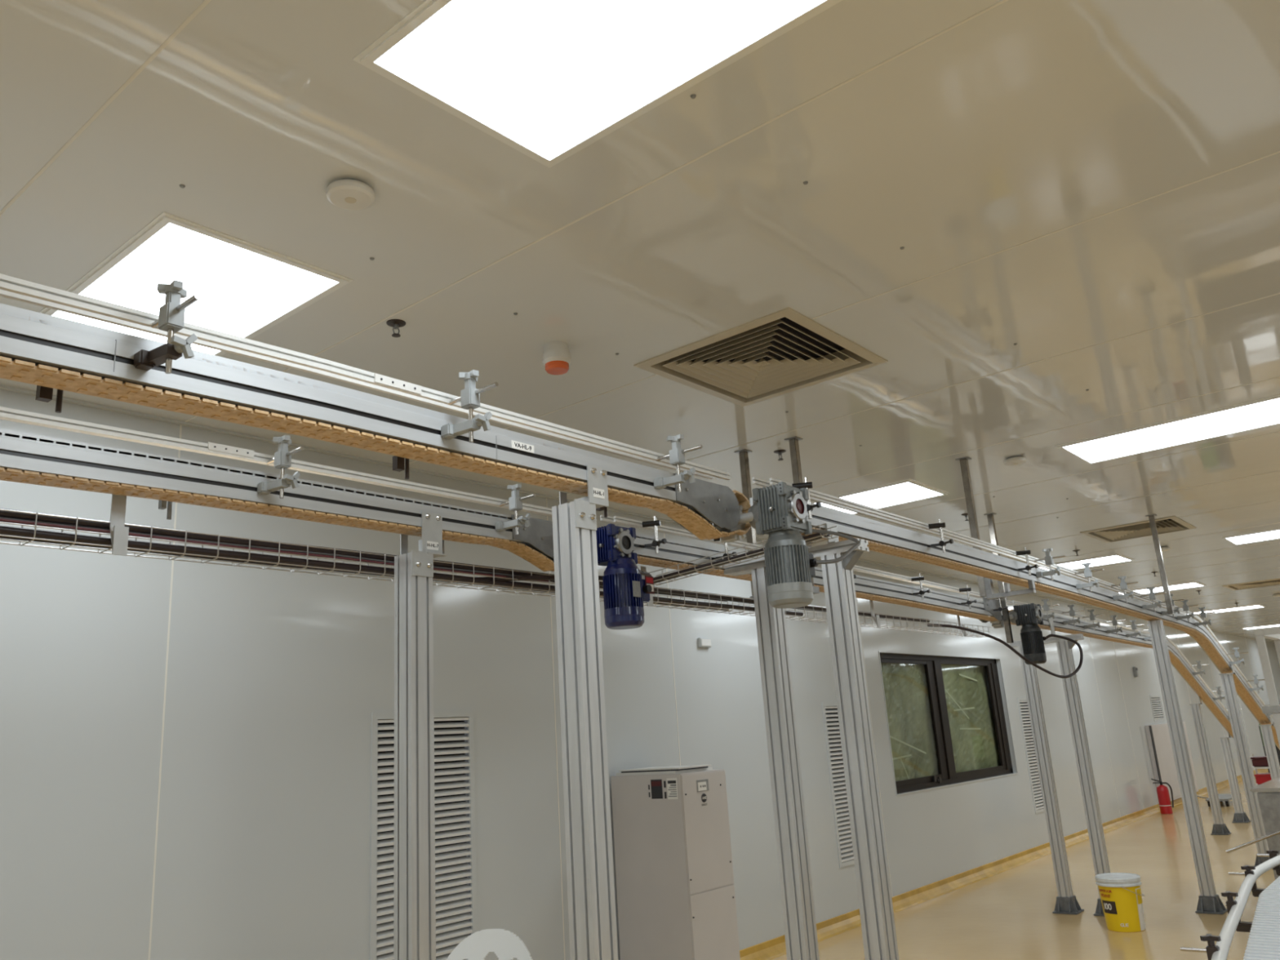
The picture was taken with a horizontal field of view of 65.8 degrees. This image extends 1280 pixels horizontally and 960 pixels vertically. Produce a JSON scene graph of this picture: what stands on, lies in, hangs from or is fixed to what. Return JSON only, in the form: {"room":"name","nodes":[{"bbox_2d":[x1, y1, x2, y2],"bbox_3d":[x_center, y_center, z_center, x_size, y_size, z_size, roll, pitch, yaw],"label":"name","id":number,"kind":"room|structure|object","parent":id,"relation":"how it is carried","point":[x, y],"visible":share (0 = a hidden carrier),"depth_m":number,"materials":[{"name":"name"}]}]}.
{"room":"clean room","nodes":[
{"label":"clean room","id":0,"kind":"room"},
{"bbox_2d":[0,0,1279,642],"bbox_3d":[9.695,0.539,11.581,9.830,0.456,38.200,-15,-19,38],"label":"ceiling","id":1,"kind":"structure","parent":0,"point":[1051,223],"depth_m":3.22,"materials":[{"name":"white paint"}]},
{"bbox_2d":[39,211,353,356],"bbox_3d":[-1.693,-0.612,3.584,1.268,0.012,0.658,-15,-19,38],"label":"recessed light","id":2,"kind":"object","parent":1,"relation":"in","point":[245,289],"visible":0.56,"depth_m":3.37,"materials":[{"name":"white plastic"}]},
{"bbox_2d":[325,177,375,209],"bbox_3d":[-0.845,-0.834,2.887,0.138,0.041,0.138,-15,-19,38],"label":"smoke detector","id":3,"kind":"object","parent":1,"relation":"attached to","point":[347,193],"visible":1,"depth_m":2.86,"materials":[{"name":"white plastic"}]},
{"bbox_2d":[386,319,405,337],"bbox_3d":[-0.938,-0.579,3.802,0.074,0.054,0.074,-15,-19,38],"label":"sprinkler head","id":4,"kind":"object","parent":1,"relation":"attached to","point":[394,323],"visible":1,"depth_m":3.79},
{"bbox_2d":[542,341,571,374],"bbox_3d":[-0.346,-0.504,4.112,0.120,0.114,0.120,-15,-19,38],"label":"beacon","id":5,"kind":"object","parent":1,"relation":"attached to","point":[557,360],"visible":1,"depth_m":4.07,"materials":[{"name":"white plastic"}]},
{"bbox_2d":[352,0,842,168],"bbox_3d":[0.010,-1.084,2.216,1.268,0.012,0.658,-15,-19,38],"label":"recessed light","id":6,"kind":"object","parent":1,"relation":"in","point":[548,80],"visible":1,"depth_m":2.38,"materials":[{"name":"white plastic"}]},
{"bbox_2d":[734,448,756,595],"bbox_3d":[0.636,0.243,5.722,0.076,0.855,0.076,-15,-19,38],"label":"hanger","id":7,"kind":"object","parent":1,"relation":"hanging from","point":[743,454],"visible":0.57,"depth_m":5.77,"materials":[{"name":"metal"}]},
{"bbox_2d":[633,306,888,406],"bbox_3d":[0.551,-0.577,4.471,0.804,0.120,0.854,-15,-19,38],"label":"ceiling vent","id":8,"kind":"object","parent":1,"relation":"in","point":[784,351],"visible":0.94,"depth_m":4.50,"materials":[{"name":"beige metal"}]},
{"bbox_2d":[773,449,786,460],"bbox_3d":[0.834,-0.144,5.874,0.074,0.054,0.074,-15,-19,38],"label":"sprinkler head","id":9,"kind":"object","parent":1,"relation":"attached to","point":[780,452],"visible":1,"depth_m":5.87},
{"bbox_2d":[750,435,819,598],"bbox_3d":[0.779,0.229,5.636,0.410,0.890,0.076,-15,-19,38],"label":"hanger","id":10,"kind":"object","parent":1,"relation":"hanging from","point":[793,441],"visible":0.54,"depth_m":5.60,"materials":[{"name":"metal"}]},
{"bbox_2d":[809,479,950,514],"bbox_3d":[1.572,0.182,7.374,1.268,0.012,0.658,-15,-19,38],"label":"recessed light","id":11,"kind":"object","parent":1,"relation":"in","point":[908,491],"visible":0.43,"depth_m":7.16,"materials":[{"name":"white plastic"}]},
{"bbox_2d":[960,513,968,520],"bbox_3d":[2.642,0.303,8.004,0.074,0.054,0.074,-15,-19,38],"label":"sprinkler head","id":12,"kind":"object","parent":1,"relation":"attached to","point":[963,514],"visible":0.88,"depth_m":7.99},
{"bbox_2d":[955,456,986,597],"bbox_3d":[2.092,0.291,6.195,0.076,0.885,0.076,-15,-19,38],"label":"hanger","id":13,"kind":"object","parent":1,"relation":"hanging from","point":[971,508],"visible":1,"depth_m":6.21,"materials":[{"name":"metal"}]},
{"bbox_2d":[983,512,1013,643],"bbox_3d":[2.888,0.782,7.932,0.076,1.045,0.076,-15,-19,38],"label":"hanger","id":14,"kind":"object","parent":1,"relation":"hanging from","point":[991,522],"visible":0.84,"depth_m":7.88,"materials":[{"name":"metal"}]},
{"bbox_2d":[600,515,1013,628],"bbox_3d":[1.423,0.663,6.211,0.270,0.312,4.779,-15,-19,37],"label":"conveyor","id":15,"kind":"object","parent":14,"relation":"hanging from","point":[655,551],"visible":0.71,"depth_m":6.17,"materials":[{"name":"metal"}]},
{"bbox_2d":[1008,603,1046,664],"bbox_3d":[3.110,1.234,7.898,0.232,0.468,0.214,-15,-19,38],"label":"motor","id":16,"kind":"object","parent":15,"relation":"attached to","point":[1028,615],"visible":0.95,"depth_m":7.82,"materials":[{"name":"grey metal"}]},
{"bbox_2d":[927,623,1083,678],"bbox_3d":[2.821,1.301,7.495,1.585,0.432,0.194,6,-18,-32],"label":"cable","id":17,"kind":"object","parent":16,"relation":"hanging from","point":[1077,643],"visible":1,"depth_m":7.47,"materials":[{"name":"black plastic"}]},
{"bbox_2d":[1004,455,1026,466],"bbox_3d":[2.415,-0.123,6.364,0.138,0.041,0.138,-15,-19,38],"label":"smoke detector","id":18,"kind":"object","parent":1,"relation":"attached to","point":[1015,460],"visible":1,"depth_m":6.33,"materials":[{"name":"white plastic"}]},
{"bbox_2d":[1037,553,1135,570],"bbox_3d":[4.820,0.972,11.146,1.268,0.012,0.658,-15,-19,38],"label":"recessed light","id":19,"kind":"object","parent":1,"relation":"in","point":[1113,558],"visible":0.57,"depth_m":10.93,"materials":[{"name":"white plastic"}]},
{"bbox_2d":[1080,515,1196,542],"bbox_3d":[4.641,0.417,9.219,0.804,0.120,0.854,-15,-19,38],"label":"ceiling vent","id":20,"kind":"object","parent":1,"relation":"in","point":[1169,524],"visible":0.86,"depth_m":9.27,"materials":[{"name":"beige metal"}]},
{"bbox_2d":[1132,587,1150,594],"bbox_3d":[7.109,1.560,13.923,0.219,0.012,0.722,-15,-19,38],"label":"recessed light","id":21,"kind":"object","parent":1,"relation":"in","point":[1143,591],"depth_m":13.93,"materials":[{"name":"white plastic"}]},
{"bbox_2d":[1152,586,1163,592],"bbox_3d":[7.242,1.525,13.824,0.246,0.012,0.730,-15,-19,38],"label":"recessed light","id":22,"kind":"object","parent":1,"relation":"in","point":[1159,588],"depth_m":13.89,"materials":[{"name":"white plastic"}]},
{"bbox_2d":[1145,514,1173,614],"bbox_3d":[4.450,0.719,8.444,0.076,0.855,0.076,-15,-19,38],"label":"hanger","id":23,"kind":"object","parent":1,"relation":"hanging from","point":[1152,519],"visible":1,"depth_m":8.43,"materials":[{"name":"metal"}]},
{"bbox_2d":[1160,546,1170,551],"bbox_3d":[5.432,0.718,10.271,0.138,0.041,0.138,-15,-19,38],"label":"smoke detector","id":24,"kind":"object","parent":1,"relation":"attached to","point":[1163,548],"visible":0.67,"depth_m":10.22,"materials":[{"name":"white plastic"}]},
{"bbox_2d":[1054,395,1279,464],"bbox_3d":[3.275,-0.290,6.006,1.268,0.012,0.658,-15,-19,38],"label":"recessed light","id":25,"kind":"object","parent":1,"relation":"in","point":[1264,412],"visible":1,"depth_m":6.00,"materials":[{"name":"white plastic"}]},
{"bbox_2d":[1168,581,1206,591],"bbox_3d":[7.482,1.457,13.626,0.485,0.012,0.732,-15,-19,38],"label":"recessed light","id":26,"kind":"object","parent":1,"relation":"in","point":[1176,586],"depth_m":13.65,"materials":[{"name":"white plastic"}]},
{"bbox_2d":[1187,604,1266,615],"bbox_3d":[10.364,2.320,17.581,1.268,0.012,0.658,-15,-19,38],"label":"recessed light","id":27,"kind":"object","parent":1,"relation":"in","point":[1260,606],"visible":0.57,"depth_m":17.46,"materials":[{"name":"white plastic"}]},
{"bbox_2d":[1221,528,1279,545],"bbox_3d":[6.524,0.500,9.778,1.268,0.012,0.658,-15,-19,38],"label":"recessed light","id":28,"kind":"object","parent":1,"relation":"in","point":[1274,534],"visible":1,"depth_m":9.99,"materials":[{"name":"white plastic"}]},
{"bbox_2d":[1222,578,1279,590],"bbox_3d":[8.795,1.427,14.041,0.804,0.120,0.844,-15,-19,38],"label":"ceiling vent","id":29,"kind":"object","parent":1,"relation":"in","point":[1275,581],"visible":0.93,"depth_m":14.09,"materials":[{"name":"beige metal"}]},
{"bbox_2d":[1240,624,1279,629],"bbox_3d":[14.102,3.229,21.922,1.268,0.012,0.658,-15,-19,38],"label":"recessed light","id":30,"kind":"object","parent":1,"relation":"in","point":[1272,625],"visible":1,"depth_m":22.06,"materials":[{"name":"white plastic"}]},
{"bbox_2d":[1272,593,1279,596],"bbox_3d":[9.982,1.805,15.479,0.138,0.041,0.138,-15,-19,38],"label":"smoke detector","id":31,"kind":"object","parent":1,"relation":"attached to","point":[1276,594],"visible":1,"depth_m":15.45,"materials":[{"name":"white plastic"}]},
{"bbox_2d":[0,389,1279,959],"bbox_3d":[6.216,3.300,14.000,0.002,3.215,38.000,-15,-19,38],"label":"wall","id":32,"kind":"structure","parent":0,"point":[185,747],"depth_m":5.04,"materials":[{"name":"grey paint"}]},
{"bbox_2d":[369,711,394,959],"bbox_3d":[-1.358,1.832,5.124,0.074,1.220,0.145,-15,-19,38],"label":"air vent","id":33,"kind":"object","parent":32,"relation":"in","point":[382,749],"depth_m":5.11,"materials":[{"name":"white metal"}]},
{"bbox_2d":[434,710,478,959],"bbox_3d":[-1.044,1.939,5.478,0.074,1.283,0.290,-15,-19,38],"label":"air vent","id":34,"kind":"object","parent":32,"relation":"in","point":[453,908],"depth_m":5.47,"materials":[{"name":"white metal"}]},
{"bbox_2d":[0,383,1274,643],"bbox_3d":[6.128,1.751,14.399,0.029,0.012,38.000,-15,-19,38],"label":"trim","id":35,"kind":"structure","parent":32,"relation":"attached to","point":[2,386],"depth_m":5.36,"materials":[{"name":"grey paint"}]},
{"bbox_2d":[697,637,711,647],"bbox_3d":[0.494,1.244,7.559,0.034,0.070,0.140,-15,-19,38],"label":"junction box","id":36,"kind":"object","parent":32,"relation":"attached to","point":[702,642],"visible":1,"depth_m":7.53,"materials":[{"name":"grey paint"}]},
{"bbox_2d":[822,702,854,867],"bbox_3d":[1.848,2.683,8.821,0.074,1.370,0.695,-15,-19,38],"label":"air vent","id":37,"kind":"object","parent":32,"relation":"in","point":[834,753],"visible":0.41,"depth_m":8.65,"materials":[{"name":"white metal"}]},
{"bbox_2d":[878,650,1017,795],"bbox_3d":[3.353,2.616,10.830,0.206,1.540,3.390,-15,-19,38],"label":"window","id":38,"kind":"structure","parent":32,"relation":"in","point":[948,719],"depth_m":10.70,"materials":[{"name":"glass"}]},
{"bbox_2d":[739,768,1268,959],"bbox_3d":[6.347,4.790,13.575,0.090,0.104,38.000,-15,-19,38],"label":"baseboard","id":39,"kind":"structure","parent":32,"relation":"attached to","point":[775,948],"depth_m":9.85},
{"bbox_2d":[1017,697,1044,813],"bbox_3d":[4.942,3.436,12.413,0.074,1.370,0.695,-15,-19,38],"label":"air vent","id":40,"kind":"object","parent":32,"relation":"in","point":[1022,702],"visible":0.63,"depth_m":12.27,"materials":[{"name":"white metal"}]},
{"bbox_2d":[1132,666,1138,677],"bbox_3d":[8.333,3.226,16.615,0.056,0.170,0.120,-15,-19,38],"label":"wall sensor","id":41,"kind":"object","parent":32,"relation":"attached to","point":[1135,668],"visible":1,"depth_m":16.58,"materials":[{"name":"black plastic"}]},
{"bbox_2d":[1149,694,1164,721],"bbox_3d":[9.008,3.987,17.284,0.074,0.450,0.700,-15,-19,38],"label":"air vent","id":42,"kind":"object","parent":32,"relation":"in","point":[1154,702],"visible":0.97,"depth_m":17.31,"materials":[{"name":"white metal"}]},
{"bbox_2d":[1145,721,1198,800],"bbox_3d":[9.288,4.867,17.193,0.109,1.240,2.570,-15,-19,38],"label":"door","id":43,"kind":"structure","parent":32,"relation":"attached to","point":[1158,738],"depth_m":16.68,"materials":[{"name":"paint"}]},
{"bbox_2d":[772,771,1275,959],"bbox_3d":[9.873,3.914,10.721,9.730,0.100,38.000,-15,-19,38],"label":"floor","id":44,"kind":"structure","parent":0,"point":[1008,914],"depth_m":8.44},
{"bbox_2d":[393,511,447,959],"bbox_3d":[-0.751,1.306,3.307,0.205,2.462,0.210,-15,-19,38],"label":"support post","id":45,"kind":"object","parent":44,"relation":"on","point":[415,901],"visible":1,"depth_m":3.37,"materials":[{"name":"metal"}]},
{"bbox_2d":[0,406,554,571],"bbox_3d":[-2.032,-0.194,2.148,0.342,0.288,5.775,-15,-19,37],"label":"conveyor","id":46,"kind":"object","parent":45,"relation":"on","point":[24,458],"visible":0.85,"depth_m":3.12,"materials":[{"name":"metal"}]},
{"bbox_2d":[0,493,991,637],"bbox_3d":[-0.601,0.372,4.048,0.139,0.195,10.600,-15,-19,38],"label":"cable tray","id":47,"kind":"object","parent":46,"relation":"hanging from","point":[119,532],"visible":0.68,"depth_m":3.36,"materials":[{"name":"silver metal"}]},
{"bbox_2d":[0,518,548,582],"bbox_3d":[-2.195,-0.002,2.159,0.012,0.013,5.600,-15,-19,38],"label":"power cable","id":48,"kind":"object","parent":47,"relation":"in","point":[1,519],"visible":0.89,"depth_m":3.12,"materials":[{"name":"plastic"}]},
{"bbox_2d":[0,516,727,601],"bbox_3d":[-1.788,0.098,2.722,0.029,0.030,7.000,-15,-19,38],"label":"power cable","id":49,"kind":"object","parent":47,"relation":"in","point":[601,587],"visible":0.05,"depth_m":3.98,"materials":[{"name":"black plastic"}]},
{"bbox_2d":[0,533,728,610],"bbox_3d":[-1.781,0.143,2.707,0.028,0.029,7.000,-15,-19,38],"label":"power cable","id":50,"kind":"object","parent":47,"relation":"in","point":[1,537],"visible":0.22,"depth_m":3.21,"materials":[{"name":"black plastic"}]},
{"bbox_2d":[0,525,803,616],"bbox_3d":[-1.528,0.189,2.947,0.027,0.028,7.700,-15,-19,38],"label":"power cable","id":51,"kind":"object","parent":47,"relation":"in","point":[5,530],"visible":0.75,"depth_m":3.29,"materials":[{"name":"black plastic"}]},
{"bbox_2d":[0,516,884,618],"bbox_3d":[-1.185,0.238,3.343,0.011,0.012,8.750,-15,-19,38],"label":"power cable","id":52,"kind":"object","parent":47,"relation":"in","point":[214,542],"visible":0.64,"depth_m":3.48,"materials":[{"name":"grey plastic"}]},
{"bbox_2d":[0,507,929,622],"bbox_3d":[-0.962,0.280,3.610,0.029,0.030,9.450,-15,-19,38],"label":"power cable","id":53,"kind":"object","parent":47,"relation":"in","point":[2,513],"visible":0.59,"depth_m":3.30,"materials":[{"name":"black plastic"}]},
{"bbox_2d":[477,570,651,581],"bbox_3d":[-0.208,0.420,4.219,1.012,0.050,0.337,11,-21,-44],"label":"cable","id":54,"kind":"object","parent":47,"relation":"on","point":[643,573],"visible":0.38,"depth_m":4.14,"materials":[{"name":"black plastic"}]},
{"bbox_2d":[595,523,654,629],"bbox_3d":[-0.089,0.416,4.178,0.258,0.428,0.232,-15,-19,38],"label":"motor","id":55,"kind":"object","parent":46,"relation":"attached to","point":[625,592],"visible":0.94,"depth_m":4.08,"materials":[{"name":"blue metal"}]},
{"bbox_2d":[445,928,533,959],"bbox_3d":[-0.670,2.299,3.926,0.510,0.858,0.565,-7,-15,11],"label":"plastic chair","id":56,"kind":"object","parent":44,"relation":"on","point":[506,944],"visible":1,"depth_m":4.26,"materials":[{"name":"white plastic"}]},
{"bbox_2d":[551,464,617,959],"bbox_3d":[-0.142,1.148,2.858,0.200,2.462,0.205,-15,-19,38],"label":"support post","id":57,"kind":"object","parent":44,"relation":"on","point":[592,917],"visible":1,"depth_m":2.93,"materials":[{"name":"metal"}]},
{"bbox_2d":[0,273,753,542],"bbox_3d":[-1.413,-0.361,1.676,0.367,0.293,5.817,-15,-19,38],"label":"conveyor","id":58,"kind":"object","parent":57,"relation":"on","point":[49,353],"visible":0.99,"depth_m":2.44,"materials":[{"name":"metal"}]},
{"bbox_2d":[747,481,817,608],"bbox_3d":[0.537,0.255,3.720,0.210,0.448,0.221,-15,-19,38],"label":"motor","id":59,"kind":"object","parent":58,"relation":"attached to","point":[780,511],"visible":1,"depth_m":3.64,"materials":[{"name":"grey metal"}]},
{"bbox_2d":[812,528,860,564],"bbox_3d":[0.740,0.262,3.901,0.235,0.199,0.397,-15,-19,38],"label":"cable","id":60,"kind":"object","parent":59,"relation":"attached to","point":[822,531],"visible":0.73,"depth_m":3.94,"materials":[{"name":"grey plastic"}]},
{"bbox_2d":[610,764,740,959],"bbox_3d":[0.225,2.561,6.264,0.592,1.430,0.472,-15,-19,38],"label":"cabinet","id":61,"kind":"object","parent":44,"relation":"on","point":[675,888],"visible":1,"depth_m":6.12,"materials":[{"name":"metal"}]},
{"bbox_2d":[723,524,898,959],"bbox_3d":[0.752,1.427,4.124,0.695,2.460,0.200,-15,-19,38],"label":"support posts","id":62,"kind":"object","parent":44,"relation":"on","point":[868,845],"visible":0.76,"depth_m":4.13,"materials":[{"name":"metal"}]},
{"bbox_2d":[1009,617,1110,916],"bbox_3d":[3.654,2.395,8.485,0.610,2.460,0.200,-15,-19,38],"label":"support posts","id":63,"kind":"object","parent":44,"relation":"on","point":[1066,903],"visible":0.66,"depth_m":8.43,"materials":[{"name":"metal"}]},
{"bbox_2d":[1094,872,1145,932],"bbox_3d":[3.684,3.225,7.553,0.325,0.380,0.324,-15,-19,38],"label":"plastic bucket","id":64,"kind":"object","parent":44,"relation":"on","point":[1120,893],"visible":1,"depth_m":7.45,"materials":[{"name":"yellow plastic"}]},
{"bbox_2d":[1151,778,1173,813],"bbox_3d":[8.245,4.972,15.562,0.189,0.535,0.205,4,-17,-27],"label":"fire extinguisher","id":65,"kind":"object","parent":44,"relation":"on","point":[1162,792],"visible":1,"depth_m":15.51,"materials":[{"name":"red metal"}]},
{"bbox_2d":[1147,619,1227,914],"bbox_3d":[4.513,2.339,8.225,0.200,2.330,0.200,-15,-19,38],"label":"support post","id":66,"kind":"object","parent":44,"relation":"on","point":[1209,902],"visible":0.99,"depth_m":8.16,"materials":[{"name":"metal"}]},
{"bbox_2d":[1188,696,1231,835],"bbox_3d":[7.373,3.696,12.853,0.200,1.720,0.200,-15,-19,38],"label":"support post","id":67,"kind":"object","parent":44,"relation":"on","point":[1219,828],"visible":1,"depth_m":12.79,"materials":[{"name":"metal"}]},
{"bbox_2d":[1006,598,1242,737],"bbox_3d":[5.859,2.320,11.100,0.310,1.464,8.433,-15,-19,38],"label":"conveyor","id":68,"kind":"object","parent":67,"relation":"on","point":[1063,624],"visible":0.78,"depth_m":10.54,"materials":[{"name":"metal"}]},
{"bbox_2d":[1205,793,1240,806],"bbox_3d":[9.716,5.324,16.441,0.330,0.119,1.100,-15,-19,38],"label":"floor dolly","id":69,"kind":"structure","parent":44,"relation":"on","point":[1224,797],"depth_m":16.15,"materials":[{"name":"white plastic"}]},
{"bbox_2d":[1180,849,1279,959],"bbox_3d":[2.913,2.014,3.869,1.049,0.930,5.639,-15,-19,38],"label":"conveyor","id":70,"kind":"object","parent":44,"relation":"on","point":[1264,940],"visible":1,"depth_m":3.61,"materials":[{"name":"white plastic"}]},
{"bbox_2d":[1218,733,1250,822],"bbox_3d":[8.339,4.167,13.927,0.200,1.240,0.200,-15,-19,38],"label":"support post","id":71,"kind":"object","parent":44,"relation":"on","point":[1240,816],"visible":0.98,"depth_m":13.87,"materials":[{"name":"metal"}]},
{"bbox_2d":[1218,664,1270,866],"bbox_3d":[6.236,2.918,10.187,0.200,2.000,0.200,-15,-19,38],"label":"support post","id":72,"kind":"object","parent":44,"relation":"on","point":[1228,682],"visible":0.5,"depth_m":10.16,"materials":[{"name":"metal"}]},
{"bbox_2d":[749,476,1279,750],"bbox_3d":[4.488,1.796,8.316,0.370,1.825,12.110,-15,-19,38],"label":"conveyor","id":73,"kind":"object","parent":72,"relation":"on","point":[882,537],"depth_m":5.99,"materials":[{"name":"metal"}]},
{"bbox_2d":[648,523,838,585],"bbox_3d":[0.429,0.346,4.449,1.000,0.110,0.097,-15,-19,38],"label":"cable tray","id":74,"kind":"object","parent":73,"relation":"attached to","point":[831,535],"visible":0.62,"depth_m":4.48,"materials":[{"name":"silver metal"}]},
{"bbox_2d":[653,533,823,580],"bbox_3d":[0.397,0.354,4.439,0.981,0.072,0.020,-15,-19,38],"label":"power cable","id":75,"kind":"object","parent":74,"relation":"in","point":[815,535],"visible":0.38,"depth_m":4.47,"materials":[{"name":"black plastic"}]},
{"bbox_2d":[653,533,826,582],"bbox_3d":[0.416,0.360,4.461,0.981,0.072,0.020,-15,-19,38],"label":"power cable","id":76,"kind":"object","parent":74,"relation":"in","point":[824,534],"visible":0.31,"depth_m":4.48,"materials":[{"name":"grey plastic"}]},
{"bbox_2d":[653,533,830,582],"bbox_3d":[0.432,0.362,4.480,0.981,0.072,0.020,-15,-19,38],"label":"power cable","id":77,"kind":"object","parent":74,"relation":"in","point":[828,535],"visible":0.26,"depth_m":4.56,"materials":[{"name":"black plastic"}]},
{"bbox_2d":[1226,776,1279,879],"bbox_3d":[5.211,2.624,6.909,1.704,1.020,1.400,-15,-19,38],"label":"machine","id":78,"kind":"object","parent":44,"relation":"on","point":[1268,794],"visible":0.96,"depth_m":6.85,"materials":[{"name":"silver metal"}]},
{"bbox_2d":[1251,753,1269,786],"bbox_3d":[7.441,3.750,11.661,0.250,1.000,0.340,-15,-19,38],"label":"rack","id":79,"kind":"object","parent":44,"relation":"on","point":[1255,768],"visible":0.17,"depth_m":11.67,"materials":[{"name":"white plastic"}]},
{"bbox_2d":[1250,755,1268,766],"bbox_3d":[7.415,3.348,11.768,0.204,0.108,0.280,-15,-19,38],"label":"crate","id":80,"kind":"object","parent":79,"relation":"on","point":[1257,761],"visible":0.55,"depth_m":11.68,"materials":[{"name":"red plastic"}]},
{"bbox_2d":[1252,766,1269,768],"bbox_3d":[7.422,3.413,11.755,0.240,0.020,0.330,-15,-19,38],"label":"shelf","id":81,"kind":"object","parent":79,"relation":"attached to","point":[1253,767],"depth_m":11.64,"materials":[{"name":"white plastic"}]},
{"bbox_2d":[1253,773,1271,784],"bbox_3d":[7.427,3.539,11.717,0.204,0.113,0.280,-15,-19,38],"label":"crate","id":82,"kind":"object","parent":79,"relation":"on","point":[1260,778],"visible":0.54,"depth_m":11.64,"materials":[{"name":"red plastic"}]},
{"bbox_2d":[1253,626,1279,747],"bbox_3d":[6.279,2.329,8.402,1.400,2.220,1.100,-15,-19,38],"label":"machine","id":83,"kind":"object","parent":44,"relation":"on","point":[1273,633],"visible":1,"depth_m":8.57,"materials":[{"name":"white metal"}]},
{"bbox_2d":[1258,715,1279,779],"bbox_3d":[7.317,3.452,11.349,0.200,1.430,0.200,-15,-19,38],"label":"support post","id":84,"kind":"object","parent":44,"relation":"on","point":[1266,730],"visible":0.71,"depth_m":11.40,"materials":[{"name":"metal"}]},
{"bbox_2d":[1258,723,1279,773],"bbox_3d":[9.092,4.064,13.935,0.320,1.350,0.750,-15,-19,38],"label":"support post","id":85,"kind":"object","parent":44,"relation":"on","point":[1277,748],"visible":0.2,"depth_m":13.79,"materials":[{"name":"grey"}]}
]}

